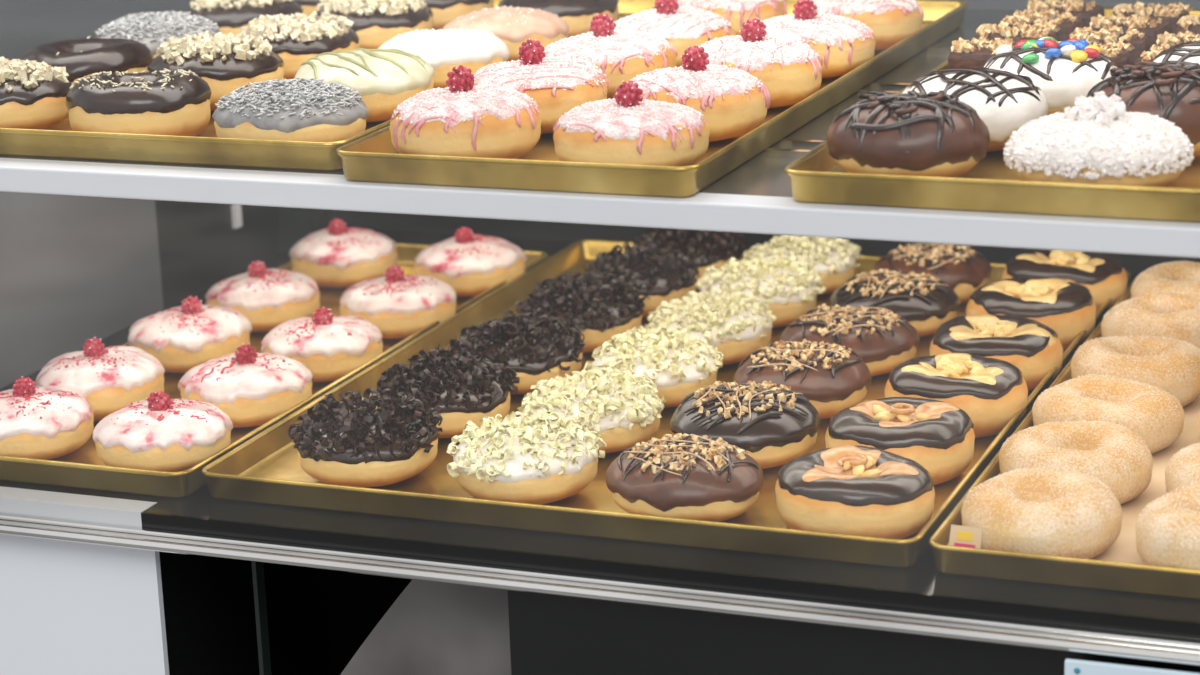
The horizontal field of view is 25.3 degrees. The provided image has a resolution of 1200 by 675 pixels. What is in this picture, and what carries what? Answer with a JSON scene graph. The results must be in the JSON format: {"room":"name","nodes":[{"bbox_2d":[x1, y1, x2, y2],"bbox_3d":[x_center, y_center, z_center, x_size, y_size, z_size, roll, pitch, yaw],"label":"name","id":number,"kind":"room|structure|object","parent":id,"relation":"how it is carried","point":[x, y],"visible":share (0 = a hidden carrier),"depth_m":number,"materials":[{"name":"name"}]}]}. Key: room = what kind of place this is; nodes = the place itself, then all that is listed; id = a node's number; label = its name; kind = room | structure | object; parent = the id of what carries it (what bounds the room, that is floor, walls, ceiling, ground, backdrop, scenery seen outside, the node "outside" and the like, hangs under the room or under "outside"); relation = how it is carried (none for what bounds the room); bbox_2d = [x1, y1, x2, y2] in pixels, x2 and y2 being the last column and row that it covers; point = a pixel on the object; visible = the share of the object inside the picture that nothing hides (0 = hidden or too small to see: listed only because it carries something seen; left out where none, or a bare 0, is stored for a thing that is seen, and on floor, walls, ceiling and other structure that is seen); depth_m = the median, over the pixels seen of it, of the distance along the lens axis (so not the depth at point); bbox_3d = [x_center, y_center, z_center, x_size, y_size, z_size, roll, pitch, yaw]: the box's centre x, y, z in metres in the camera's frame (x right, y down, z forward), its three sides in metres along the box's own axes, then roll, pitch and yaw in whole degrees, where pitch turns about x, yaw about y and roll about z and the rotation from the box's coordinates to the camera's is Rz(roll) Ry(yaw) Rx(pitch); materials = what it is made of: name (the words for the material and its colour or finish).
{"room":"food shop","nodes":[
{"label":"food shop","id":0,"kind":"room"},
{"bbox_3d":[-1.257,1.191,0.766,9.000,0.030,9.000,4,17,21],"label":"floor","id":1,"kind":"structure","parent":0,"visible":0},
{"bbox_2d":[0,0,1199,674],"bbox_3d":[0.039,0.079,1.950,1.600,1.388,0.784,4,17,21],"label":"display case","id":2,"kind":"object","parent":1,"relation":"on","point":[93,582],"visible":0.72,"depth_m":1.65,"materials":[{"name":"metal"}]},
{"bbox_2d":[0,242,548,497],"bbox_3d":[-0.246,0.010,2.001,0.206,0.019,0.610,4,17,21],"label":"baking tray","id":3,"kind":"object","parent":2,"relation":"on","point":[82,468],"visible":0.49,"depth_m":1.74,"materials":[{"name":"gold metal"}]},
{"bbox_2d":[0,376,93,459],"bbox_3d":[-0.383,0.052,1.790,0.090,0.053,0.092,7,18,30],"label":"doughnut","id":4,"kind":"object","parent":3,"relation":"on","point":[37,422],"visible":0.98,"depth_m":1.76,"materials":[{"name":"white food"}]},
{"bbox_2d":[35,337,164,421],"bbox_3d":[-0.351,0.026,1.873,0.090,0.057,0.092,-11,18,-29],"label":"doughnut","id":5,"kind":"object","parent":3,"relation":"on","point":[111,378],"visible":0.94,"depth_m":1.85,"materials":[{"name":"white food"}]},
{"bbox_2d":[92,390,232,471],"bbox_3d":[-0.287,0.059,1.756,0.091,0.052,0.091,-3,15,-4],"label":"doughnut","id":6,"kind":"object","parent":3,"relation":"on","point":[157,432],"visible":0.97,"depth_m":1.73,"materials":[{"name":"white food"}]},
{"bbox_2d":[128,296,252,372],"bbox_3d":[-0.306,-0.005,1.987,0.090,0.053,0.092,-16,21,-41],"label":"doughnut","id":7,"kind":"object","parent":3,"relation":"on","point":[191,334],"visible":0.94,"depth_m":1.96,"materials":[{"name":"white food"}]},
{"bbox_2d":[178,343,312,427],"bbox_3d":[-0.245,0.030,1.849,0.091,0.055,0.091,0,16,9],"label":"doughnut","id":8,"kind":"object","parent":3,"relation":"on","point":[252,388],"visible":0.93,"depth_m":1.82,"materials":[{"name":"white food"}]},
{"bbox_2d":[205,260,319,331],"bbox_3d":[-0.264,-0.034,2.091,0.090,0.052,0.089,-1,15,5],"label":"doughnut","id":9,"kind":"object","parent":3,"relation":"on","point":[268,298],"visible":0.96,"depth_m":2.06,"materials":[{"name":"white food"}]},
{"bbox_2d":[260,307,382,381],"bbox_3d":[-0.203,0.002,1.951,0.089,0.051,0.090,0,16,8],"label":"doughnut","id":10,"kind":"object","parent":3,"relation":"on","point":[331,347],"visible":0.96,"depth_m":1.92,"materials":[{"name":"white food"}]},
{"bbox_2d":[289,219,396,287],"bbox_3d":[-0.213,-0.072,2.216,0.089,0.054,0.090,-16,21,-41],"label":"doughnut","id":11,"kind":"object","parent":3,"relation":"on","point":[335,256],"visible":0.98,"depth_m":2.19,"materials":[{"name":"white food"}]},
{"bbox_2d":[340,265,455,338],"bbox_3d":[-0.156,-0.030,2.059,0.089,0.052,0.093,-15,20,-39],"label":"doughnut","id":12,"kind":"object","parent":3,"relation":"on","point":[398,304],"visible":0.94,"depth_m":2.03,"materials":[{"name":"white food"}]},
{"bbox_2d":[414,227,527,296],"bbox_3d":[-0.105,-0.064,2.174,0.092,0.053,0.091,-9,17,-23],"label":"doughnut","id":13,"kind":"object","parent":3,"relation":"on","point":[470,263],"visible":0.95,"depth_m":2.15,"materials":[{"name":"white food"}]},
{"bbox_2d":[0,0,655,171],"bbox_3d":[-0.216,-0.201,1.959,0.373,0.019,0.622,4,17,21],"label":"baking tray","id":14,"kind":"object","parent":2,"relation":"on","point":[59,140],"visible":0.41,"depth_m":1.66,"materials":[{"name":"gold metal"}]},
{"bbox_2d":[0,56,71,129],"bbox_3d":[-0.395,-0.161,1.774,0.090,0.046,0.091,-6,16,-13],"label":"doughnut","id":15,"kind":"object","parent":14,"relation":"on","point":[33,94],"visible":0.95,"depth_m":1.74,"materials":[{"name":"food"}]},
{"bbox_2d":[19,36,153,84],"bbox_3d":[-0.361,-0.187,1.877,0.092,0.040,0.094,4,17,21],"label":"doughnut","id":16,"kind":"object","parent":14,"relation":"on","point":[88,56],"visible":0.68,"depth_m":1.85,"materials":[{"name":"food"}]},
{"bbox_2d":[65,68,211,136],"bbox_3d":[-0.299,-0.150,1.731,0.096,0.043,0.094,8,18,31],"label":"doughnut","id":17,"kind":"object","parent":14,"relation":"on","point":[166,102],"visible":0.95,"depth_m":1.70,"materials":[{"name":"food"}]},
{"bbox_2d":[95,11,220,57],"bbox_3d":[-0.328,-0.217,1.977,0.094,0.043,0.097,-14,20,-38],"label":"doughnut","id":18,"kind":"object","parent":14,"relation":"on","point":[150,29],"visible":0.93,"depth_m":1.95,"materials":[{"name":"grey food"}]},
{"bbox_2d":[147,30,284,110],"bbox_3d":[-0.263,-0.184,1.832,0.092,0.051,0.093,3,16,18],"label":"doughnut","id":19,"kind":"object","parent":14,"relation":"on","point":[229,62],"visible":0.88,"depth_m":1.80,"materials":[{"name":"food"}]},
{"bbox_2d":[187,0,302,34],"bbox_3d":[-0.277,-0.248,2.071,0.093,0.049,0.093,7,18,30],"label":"doughnut","id":20,"kind":"object","parent":14,"relation":"on","point":[230,16],"visible":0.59,"depth_m":2.04,"materials":[{"name":"food"}]},
{"bbox_2d":[212,78,368,141],"bbox_3d":[-0.196,-0.139,1.679,0.095,0.042,0.097,-16,21,-42],"label":"doughnut","id":21,"kind":"object","parent":14,"relation":"on","point":[299,109],"visible":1,"depth_m":1.65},
{"bbox_2d":[240,11,358,79],"bbox_3d":[-0.220,-0.210,1.930,0.088,0.047,0.092,2,16,13],"label":"doughnut","id":22,"kind":"object","parent":14,"relation":"on","point":[297,38],"visible":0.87,"depth_m":1.90,"materials":[{"name":"food"}]},
{"bbox_2d":[292,0,320,16],"bbox_3d":[-0.234,-0.275,2.163,0.094,0.049,0.096,-2,15,0],"label":"doughnut","id":23,"kind":"object","parent":14,"relation":"on","point":[308,6],"visible":0.04,"depth_m":2.12,"materials":[{"name":"food"}]},
{"bbox_2d":[294,48,434,121],"bbox_3d":[-0.157,-0.168,1.773,0.095,0.044,0.097,-6,16,-15],"label":"doughnut","id":24,"kind":"object","parent":14,"relation":"on","point":[384,78],"visible":0.76,"depth_m":1.74,"materials":[{"name":"white food"}]},
{"bbox_2d":[316,0,432,48],"bbox_3d":[-0.173,-0.239,2.025,0.092,0.049,0.090,-1,15,2],"label":"doughnut","id":25,"kind":"object","parent":14,"relation":"on","point":[376,22],"visible":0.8,"depth_m":1.99,"materials":[{"name":"food"}]},
{"bbox_2d":[378,28,509,88],"bbox_3d":[-0.112,-0.193,1.864,0.096,0.042,0.094,4,16,20],"label":"doughnut","id":26,"kind":"object","parent":14,"relation":"on","point":[445,49],"visible":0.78,"depth_m":1.83,"materials":[{"name":"white food"}]},
{"bbox_2d":[425,0,493,29],"bbox_3d":[-0.130,-0.267,2.117,0.091,0.050,0.092,-7,16,-18],"label":"doughnut","id":27,"kind":"object","parent":14,"relation":"on","point":[444,11],"visible":0.16,"depth_m":2.08,"materials":[{"name":"food"}]},
{"bbox_2d":[442,5,568,61],"bbox_3d":[-0.069,-0.221,1.960,0.096,0.042,0.095,4,17,22],"label":"doughnut","id":28,"kind":"object","parent":14,"relation":"on","point":[513,26],"visible":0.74,"depth_m":1.93,"materials":[{"name":"beige food"}]},
{"bbox_2d":[498,0,618,37],"bbox_3d":[-0.032,-0.249,2.055,0.093,0.043,0.095,10,20,38],"label":"doughnut","id":29,"kind":"object","parent":14,"relation":"on","point":[578,14],"visible":0.39,"depth_m":2.02,"materials":[{"name":"food"}]},
{"bbox_2d":[0,158,1199,257],"bbox_3d":[0.035,-0.174,1.894,1.600,0.016,0.725,4,17,21],"label":"shelf","id":30,"kind":"object","parent":2,"relation":"attached to","point":[755,196],"depth_m":1.54,"materials":[{"name":"white laminate"}]},
{"bbox_2d":[0,229,1199,617],"bbox_3d":[0.040,0.031,1.944,1.600,0.012,0.740,4,17,21],"label":"shelf","id":31,"kind":"object","parent":2,"relation":"attached to","point":[919,588],"depth_m":1.61,"materials":[{"name":"grey metal"}]},
{"bbox_2d":[336,0,967,197],"bbox_3d":[0.064,-0.178,1.838,0.232,0.019,0.644,4,17,21],"label":"baking tray","id":32,"kind":"object","parent":2,"relation":"on","point":[373,157],"visible":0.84,"depth_m":1.58,"materials":[{"name":"gold metal"}]},
{"bbox_2d":[390,65,541,158],"bbox_3d":[-0.081,-0.135,1.619,0.095,0.059,0.098,10,19,36],"label":"doughnut","id":33,"kind":"object","parent":32,"relation":"on","point":[463,118],"visible":0.99,"depth_m":1.59,"materials":[{"name":"food"}]},
{"bbox_2d":[473,39,608,133],"bbox_3d":[-0.040,-0.163,1.713,0.094,0.058,0.092,11,20,40],"label":"doughnut","id":34,"kind":"object","parent":32,"relation":"on","point":[558,85],"visible":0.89,"depth_m":1.68,"materials":[{"name":"food"}]},
{"bbox_2d":[543,13,677,98],"bbox_3d":[0.005,-0.192,1.814,0.096,0.057,0.098,-4,16,-8],"label":"doughnut","id":35,"kind":"object","parent":32,"relation":"on","point":[621,55],"visible":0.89,"depth_m":1.78,"materials":[{"name":"food"}]},
{"bbox_2d":[553,80,709,166],"bbox_3d":[0.018,-0.124,1.574,0.093,0.054,0.093,10,19,37],"label":"doughnut","id":36,"kind":"object","parent":32,"relation":"on","point":[628,128],"visible":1,"depth_m":1.54,"materials":[{"name":"food"}]},
{"bbox_2d":[614,0,734,66],"bbox_3d":[0.049,-0.220,1.915,0.096,0.056,0.094,1,16,12],"label":"doughnut","id":37,"kind":"object","parent":32,"relation":"on","point":[682,27],"visible":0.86,"depth_m":1.89,"materials":[{"name":"food"}]},
{"bbox_2d":[627,45,770,141],"bbox_3d":[0.058,-0.153,1.667,0.094,0.058,0.094,-5,16,-10],"label":"doughnut","id":38,"kind":"object","parent":32,"relation":"on","point":[733,102],"visible":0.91,"depth_m":1.64,"materials":[{"name":"food"}]},
{"bbox_2d":[677,0,787,35],"bbox_3d":[0.096,-0.252,2.018,0.093,0.058,0.098,-9,17,-23],"label":"doughnut","id":39,"kind":"object","parent":32,"relation":"on","point":[737,12],"visible":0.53,"depth_m":1.98,"materials":[{"name":"food"}]},
{"bbox_2d":[698,17,822,107],"bbox_3d":[0.102,-0.183,1.768,0.093,0.058,0.093,4,17,21],"label":"doughnut","id":40,"kind":"object","parent":32,"relation":"on","point":[789,68],"visible":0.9,"depth_m":1.74,"materials":[{"name":"food"}]},
{"bbox_2d":[760,0,875,78],"bbox_3d":[0.146,-0.211,1.871,0.095,0.054,0.096,-12,18,-31],"label":"doughnut","id":41,"kind":"object","parent":32,"relation":"on","point":[843,44],"visible":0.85,"depth_m":1.84,"materials":[{"name":"food"}]},
{"bbox_2d":[813,0,923,49],"bbox_3d":[0.191,-0.243,1.975,0.095,0.057,0.097,-11,18,-29],"label":"doughnut","id":42,"kind":"object","parent":32,"relation":"on","point":[891,22],"visible":0.67,"depth_m":1.94,"materials":[{"name":"food"}]},
{"bbox_2d":[201,239,1130,567],"bbox_3d":[0.082,0.025,1.901,0.472,0.019,0.654,4,17,21],"label":"baking tray","id":43,"kind":"object","parent":2,"relation":"on","point":[266,468],"visible":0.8,"depth_m":1.67,"materials":[{"name":"gold metal"}]},
{"bbox_2d":[288,388,442,486],"bbox_3d":[-0.148,0.063,1.718,0.097,0.054,0.103,10,20,37],"label":"doughnut","id":44,"kind":"object","parent":43,"relation":"on","point":[393,442],"visible":1,"depth_m":1.69,"materials":[{"name":"food"}]},
{"bbox_2d":[371,343,519,437],"bbox_3d":[-0.103,0.035,1.812,0.099,0.056,0.103,0,16,8],"label":"doughnut","id":45,"kind":"object","parent":43,"relation":"on","point":[462,387],"visible":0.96,"depth_m":1.79,"materials":[{"name":"food"}]},
{"bbox_2d":[447,310,584,393],"bbox_3d":[-0.056,0.008,1.908,0.100,0.052,0.099,-11,18,-29],"label":"doughnut","id":46,"kind":"object","parent":43,"relation":"on","point":[537,349],"visible":0.91,"depth_m":1.89,"materials":[{"name":"food"}]},
{"bbox_2d":[446,408,606,504],"bbox_3d":[-0.048,0.074,1.671,0.099,0.051,0.095,-15,20,-39],"label":"doughnut","id":47,"kind":"object","parent":43,"relation":"on","point":[540,458],"visible":0.99,"depth_m":1.65,"materials":[{"name":"beige food"}]},
{"bbox_2d":[514,271,645,352],"bbox_3d":[-0.015,-0.021,1.999,0.098,0.057,0.101,-4,16,-7],"label":"doughnut","id":48,"kind":"object","parent":43,"relation":"on","point":[605,309],"visible":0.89,"depth_m":1.97,"materials":[{"name":"food"}]},
{"bbox_2d":[517,365,665,453],"bbox_3d":[-0.005,0.047,1.766,0.100,0.050,0.098,4,17,22],"label":"doughnut","id":49,"kind":"object","parent":43,"relation":"on","point":[625,410],"visible":0.91,"depth_m":1.74,"materials":[{"name":"beige food"}]},
{"bbox_2d":[576,242,698,317],"bbox_3d":[0.030,-0.047,2.092,0.097,0.055,0.099,-5,16,-9],"label":"doughnut","id":50,"kind":"object","parent":43,"relation":"on","point":[660,275],"visible":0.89,"depth_m":2.07,"materials":[{"name":"food"}]},
{"bbox_2d":[584,326,722,407],"bbox_3d":[0.038,0.019,1.863,0.097,0.048,0.097,-10,17,-26],"label":"doughnut","id":51,"kind":"object","parent":43,"relation":"on","point":[678,363],"visible":0.89,"depth_m":1.84,"materials":[{"name":"beige food"}]},
{"bbox_2d":[605,433,762,521],"bbox_3d":[0.052,0.086,1.630,0.100,0.044,0.094,7,18,28],"label":"doughnut","id":52,"kind":"object","parent":43,"relation":"on","point":[685,476],"visible":0.97,"depth_m":1.60,"materials":[{"name":"food"}]},
{"bbox_2d":[634,227,748,286],"bbox_3d":[0.074,-0.072,2.179,0.095,0.055,0.099,-10,18,-28],"label":"doughnut","id":53,"kind":"object","parent":43,"relation":"on","point":[706,249],"visible":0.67,"depth_m":2.15,"materials":[{"name":"food"}]},
{"bbox_2d":[644,291,776,364],"bbox_3d":[0.082,-0.009,1.959,0.094,0.049,0.100,4,17,21],"label":"doughnut","id":54,"kind":"object","parent":43,"relation":"on","point":[738,327],"visible":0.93,"depth_m":1.93,"materials":[{"name":"beige food"}]},
{"bbox_2d":[669,381,820,468],"bbox_3d":[0.094,0.056,1.724,0.098,0.049,0.097,-4,16,-6],"label":"doughnut","id":55,"kind":"object","parent":43,"relation":"on","point":[776,425],"visible":0.91,"depth_m":1.70,"materials":[{"name":"food"}]},
{"bbox_2d":[695,256,825,327],"bbox_3d":[0.123,-0.037,2.051,0.101,0.050,0.099,5,17,24],"label":"doughnut","id":56,"kind":"object","parent":43,"relation":"on","point":[790,288],"visible":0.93,"depth_m":2.03,"materials":[{"name":"beige food"}]},
{"bbox_2d":[733,338,871,418],"bbox_3d":[0.137,0.028,1.820,0.095,0.048,0.094,-14,19,-37],"label":"doughnut","id":57,"kind":"object","parent":43,"relation":"on","point":[833,378],"visible":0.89,"depth_m":1.79,"materials":[{"name":"food"}]},
{"bbox_2d":[743,235,861,294],"bbox_3d":[0.162,-0.061,2.140,0.094,0.047,0.098,-2,15,0],"label":"doughnut","id":58,"kind":"object","parent":43,"relation":"on","point":[833,259],"visible":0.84,"depth_m":2.12,"materials":[{"name":"beige food"}]},
{"bbox_2d":[780,304,919,376],"bbox_3d":[0.180,0.002,1.915,0.100,0.044,0.097,-7,16,-16],"label":"doughnut","id":59,"kind":"object","parent":43,"relation":"on","point":[884,340],"visible":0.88,"depth_m":1.89,"materials":[{"name":"food"}]},
{"bbox_2d":[775,445,934,538],"bbox_3d":[0.151,0.093,1.593,0.093,0.043,0.095,-14,19,-37],"label":"doughnut","id":60,"kind":"object","parent":43,"relation":"on","point":[858,490],"visible":0.96,"depth_m":1.56,"materials":[{"name":"food"}]},
{"bbox_2d":[829,269,960,336],"bbox_3d":[0.221,-0.025,2.009,0.099,0.044,0.096,2,16,16],"label":"doughnut","id":61,"kind":"object","parent":43,"relation":"on","point":[925,301],"visible":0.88,"depth_m":1.98,"materials":[{"name":"food"}]},
{"bbox_2d":[825,397,974,485],"bbox_3d":[0.190,0.064,1.690,0.094,0.044,0.092,7,18,30],"label":"doughnut","id":62,"kind":"object","parent":43,"relation":"on","point":[937,435],"visible":0.81,"depth_m":1.66,"materials":[{"name":"food"}]},
{"bbox_2d":[873,242,991,302],"bbox_3d":[0.262,-0.051,2.097,0.094,0.044,0.095,-5,16,-10],"label":"doughnut","id":63,"kind":"object","parent":43,"relation":"on","point":[963,268],"visible":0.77,"depth_m":2.07,"materials":[{"name":"food"}]},
{"bbox_2d":[885,353,1027,437],"bbox_3d":[0.237,0.037,1.782,0.094,0.044,0.094,-9,17,-23],"label":"doughnut","id":64,"kind":"object","parent":43,"relation":"on","point":[990,391],"visible":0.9,"depth_m":1.75,"materials":[{"name":"food"}]},
{"bbox_2d":[930,315,1062,390],"bbox_3d":[0.278,0.010,1.878,0.094,0.041,0.093,-15,20,-39],"label":"doughnut","id":65,"kind":"object","parent":43,"relation":"on","point":[1030,345],"visible":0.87,"depth_m":1.85,"materials":[{"name":"food"}]},
{"bbox_2d":[966,277,1095,350],"bbox_3d":[0.319,-0.018,1.972,0.096,0.043,0.097,-11,18,-30],"label":"doughnut","id":66,"kind":"object","parent":43,"relation":"on","point":[1066,307],"visible":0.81,"depth_m":1.94,"materials":[{"name":"food"}]},
{"bbox_2d":[1002,249,1127,311],"bbox_3d":[0.358,-0.044,2.060,0.094,0.044,0.093,-6,16,-14],"label":"doughnut","id":67,"kind":"object","parent":43,"relation":"on","point":[1104,275],"visible":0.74,"depth_m":2.03,"materials":[{"name":"food"}]},
{"bbox_2d":[141,509,1199,640],"bbox_3d":[0.179,0.149,1.502,1.004,0.012,0.008,4,17,21],"label":"shelf","id":68,"kind":"object","parent":2,"relation":"attached to","point":[967,607],"depth_m":1.55,"materials":[{"name":"black metal"}]},
{"bbox_2d":[785,7,1199,222],"bbox_3d":[0.339,-0.156,1.722,0.270,0.019,0.620,4,17,21],"label":"baking tray","id":69,"kind":"object","parent":2,"relation":"on","point":[990,185],"visible":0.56,"depth_m":1.46,"materials":[{"name":"gold metal"}]},
{"bbox_2d":[826,90,989,177],"bbox_3d":[0.176,-0.115,1.527,0.093,0.051,0.090,11,20,39],"label":"doughnut","id":70,"kind":"object","parent":69,"relation":"on","point":[912,133],"visible":0.97,"depth_m":1.50,"materials":[{"name":"food"}]},
{"bbox_2d":[902,67,1047,151],"bbox_3d":[0.225,-0.137,1.608,0.091,0.047,0.089,-8,17,-21],"label":"doughnut","id":71,"kind":"object","parent":69,"relation":"on","point":[1005,101],"visible":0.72,"depth_m":1.58,"materials":[{"name":"food"}]},
{"bbox_2d":[948,36,1014,68],"bbox_3d":[0.262,-0.182,1.784,0.054,0.037,0.047,5,17,23],"label":"brownie","id":72,"kind":"object","parent":69,"relation":"on","point":[966,54],"visible":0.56,"depth_m":1.77,"materials":[{"name":"brown food"}]},
{"bbox_2d":[975,21,1059,43],"bbox_3d":[0.286,-0.199,1.837,0.054,0.039,0.046,4,16,20],"label":"brownie","id":73,"kind":"object","parent":69,"relation":"on","point":[1019,32],"visible":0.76,"depth_m":1.83,"materials":[{"name":"beige food"}]},
{"bbox_2d":[1002,9,1083,40],"bbox_3d":[0.312,-0.213,1.890,0.055,0.037,0.046,6,17,26],"label":"brownie","id":74,"kind":"object","parent":69,"relation":"on","point":[1067,23],"visible":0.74,"depth_m":1.88,"materials":[{"name":"beige food"}]},
{"bbox_2d":[982,37,1116,115],"bbox_3d":[0.285,-0.163,1.686,0.093,0.050,0.093,-12,18,-32],"label":"doughnut","id":75,"kind":"object","parent":69,"relation":"on","point":[1064,71],"visible":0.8,"depth_m":1.65,"materials":[{"name":"food"}]},
{"bbox_2d":[1027,0,1104,26],"bbox_3d":[0.338,-0.229,1.942,0.053,0.038,0.046,4,17,22],"label":"brownie","id":76,"kind":"object","parent":69,"relation":"on","point":[1077,8],"visible":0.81,"depth_m":1.93,"materials":[{"name":"beige food"}]},
{"bbox_2d":[1057,40,1134,67],"bbox_3d":[0.322,-0.179,1.767,0.054,0.036,0.047,6,17,26],"label":"brownie","id":77,"kind":"object","parent":69,"relation":"on","point":[1115,51],"visible":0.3,"depth_m":1.75,"materials":[{"name":"beige food"}]},
{"bbox_2d":[1003,91,1194,187],"bbox_3d":[0.276,-0.108,1.481,0.105,0.056,0.105,-2,15,1],"label":"doughnut","id":78,"kind":"object","parent":69,"relation":"on","point":[1095,141],"visible":0.98,"depth_m":1.45,"materials":[{"name":"white food"}]},
{"bbox_2d":[1069,25,1149,64],"bbox_3d":[0.345,-0.194,1.818,0.056,0.035,0.045,3,16,18],"label":"brownie","id":79,"kind":"object","parent":69,"relation":"on","point":[1141,42],"visible":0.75,"depth_m":1.81,"materials":[{"name":"beige food"}]},
{"bbox_2d":[1089,13,1171,51],"bbox_3d":[0.370,-0.209,1.869,0.053,0.036,0.046,6,17,27],"label":"brownie","id":80,"kind":"object","parent":69,"relation":"on","point":[1152,28],"visible":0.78,"depth_m":1.86,"materials":[{"name":"beige food"}]},
{"bbox_2d":[1086,60,1199,156],"bbox_3d":[0.329,-0.133,1.565,0.091,0.055,0.090,-3,15,-4],"label":"doughnut","id":81,"kind":"object","parent":69,"relation":"on","point":[1171,92],"visible":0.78,"depth_m":1.53,"materials":[{"name":"food"}]},
{"bbox_2d":[1112,1,1192,33],"bbox_3d":[0.396,-0.224,1.919,0.053,0.036,0.047,5,17,24],"label":"brownie","id":82,"kind":"object","parent":69,"relation":"on","point":[1171,13],"visible":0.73,"depth_m":1.91,"materials":[{"name":"beige food"}]},
{"bbox_2d":[1135,44,1169,65],"bbox_3d":[0.379,-0.173,1.743,0.054,0.034,0.047,5,17,25],"label":"brownie","id":83,"kind":"object","parent":69,"relation":"on","point":[1155,50],"visible":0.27,"depth_m":1.74,"materials":[{"name":"beige food"}]},
{"bbox_2d":[1153,40,1199,67],"bbox_3d":[0.382,-0.158,1.654,0.090,0.051,0.094,-9,17,-25],"label":"doughnut","id":84,"kind":"object","parent":69,"relation":"on","point":[1187,53],"visible":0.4,"depth_m":1.64,"materials":[{"name":"food"}]},
{"bbox_2d":[1155,30,1199,47],"bbox_3d":[0.402,-0.188,1.794,0.054,0.035,0.046,6,17,27],"label":"brownie","id":85,"kind":"object","parent":69,"relation":"on","point":[1172,40],"visible":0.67,"depth_m":1.79,"materials":[{"name":"beige food"}]},
{"bbox_2d":[1174,15,1199,35],"bbox_3d":[0.427,-0.205,1.845,0.055,0.038,0.048,6,17,27],"label":"brownie","id":86,"kind":"object","parent":69,"relation":"on","point":[1191,23],"visible":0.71,"depth_m":1.84,"materials":[{"name":"beige food"}]},
{"bbox_2d":[929,273,1199,599],"bbox_3d":[0.422,0.050,1.767,0.252,0.019,0.656,4,17,21],"label":"baking tray","id":87,"kind":"object","parent":2,"relation":"in","point":[952,560],"visible":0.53,"depth_m":1.50,"materials":[{"name":"gold metal"}]},
{"bbox_2d":[947,396,1199,564],"bbox_3d":[0.421,0.050,1.766,0.230,0.015,0.633,4,17,21],"label":"paper","id":88,"kind":"object","parent":87,"relation":"in","point":[1124,549],"visible":0.12,"depth_m":1.64,"materials":[{"name":"beige paper"}]},
{"bbox_2d":[949,525,981,548],"bbox_3d":[0.208,0.118,1.525,0.020,0.022,0.005,0,16,8],"label":"paper tag","id":89,"kind":"object","parent":88,"relation":"on","point":[960,536],"visible":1,"depth_m":1.52,"materials":[{"name":"beige paper"}]},
{"bbox_2d":[961,467,1122,558],"bbox_3d":[0.256,0.103,1.550,0.094,0.039,0.092,-7,16,-18],"label":"doughnut","id":90,"kind":"object","parent":88,"relation":"on","point":[1042,511],"visible":0.96,"depth_m":1.52,"materials":[{"name":"beige food"}]},
{"bbox_2d":[999,420,1152,503],"bbox_3d":[0.292,0.077,1.639,0.094,0.039,0.092,8,19,33],"label":"doughnut","id":91,"kind":"object","parent":88,"relation":"on","point":[1113,454],"visible":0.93,"depth_m":1.62,"materials":[{"name":"beige food"}]},
{"bbox_2d":[1032,374,1184,453],"bbox_3d":[0.329,0.051,1.730,0.097,0.038,0.093,2,16,13],"label":"doughnut","id":92,"kind":"object","parent":88,"relation":"on","point":[1155,415],"visible":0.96,"depth_m":1.71,"materials":[{"name":"beige food"}]},
{"bbox_2d":[1071,336,1199,406],"bbox_3d":[0.368,0.023,1.824,0.093,0.040,0.094,-7,16,-18],"label":"doughnut","id":93,"kind":"object","parent":88,"relation":"on","point":[1170,365],"visible":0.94,"depth_m":1.79,"materials":[{"name":"beige food"}]},
{"bbox_2d":[1101,291,1199,348],"bbox_3d":[0.408,-0.006,1.920,0.095,0.042,0.094,-4,16,-6],"label":"doughnut","id":94,"kind":"object","parent":88,"relation":"on","point":[1173,315],"visible":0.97,"depth_m":1.89,"materials":[{"name":"beige food"}]},
{"bbox_2d":[1131,261,1199,297],"bbox_3d":[0.447,-0.032,2.015,0.093,0.038,0.094,7,18,29],"label":"doughnut","id":95,"kind":"object","parent":88,"relation":"on","point":[1183,277],"visible":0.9,"depth_m":2.01,"materials":[{"name":"beige food"}]},
{"bbox_2d":[1135,483,1199,569],"bbox_3d":[0.349,0.110,1.506,0.096,0.042,0.090,-7,16,-18],"label":"doughnut","id":96,"kind":"object","parent":88,"relation":"on","point":[1167,529],"visible":0.98,"depth_m":1.48,"materials":[{"name":"beige food"}]},
{"bbox_2d":[1165,443,1199,492],"bbox_3d":[0.387,0.085,1.597,0.094,0.039,0.092,-5,16,-11],"label":"doughnut","id":97,"kind":"object","parent":88,"relation":"on","point":[1183,469],"visible":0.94,"depth_m":1.59,"materials":[{"name":"beige food"}]},
{"bbox_2d":[1197,411,1199,440],"bbox_3d":[0.424,0.057,1.686,0.090,0.042,0.095,0,16,6],"label":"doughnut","id":98,"kind":"object","parent":88,"relation":"on","point":[1198,416],"visible":1,"depth_m":1.70,"materials":[{"name":"beige food"}]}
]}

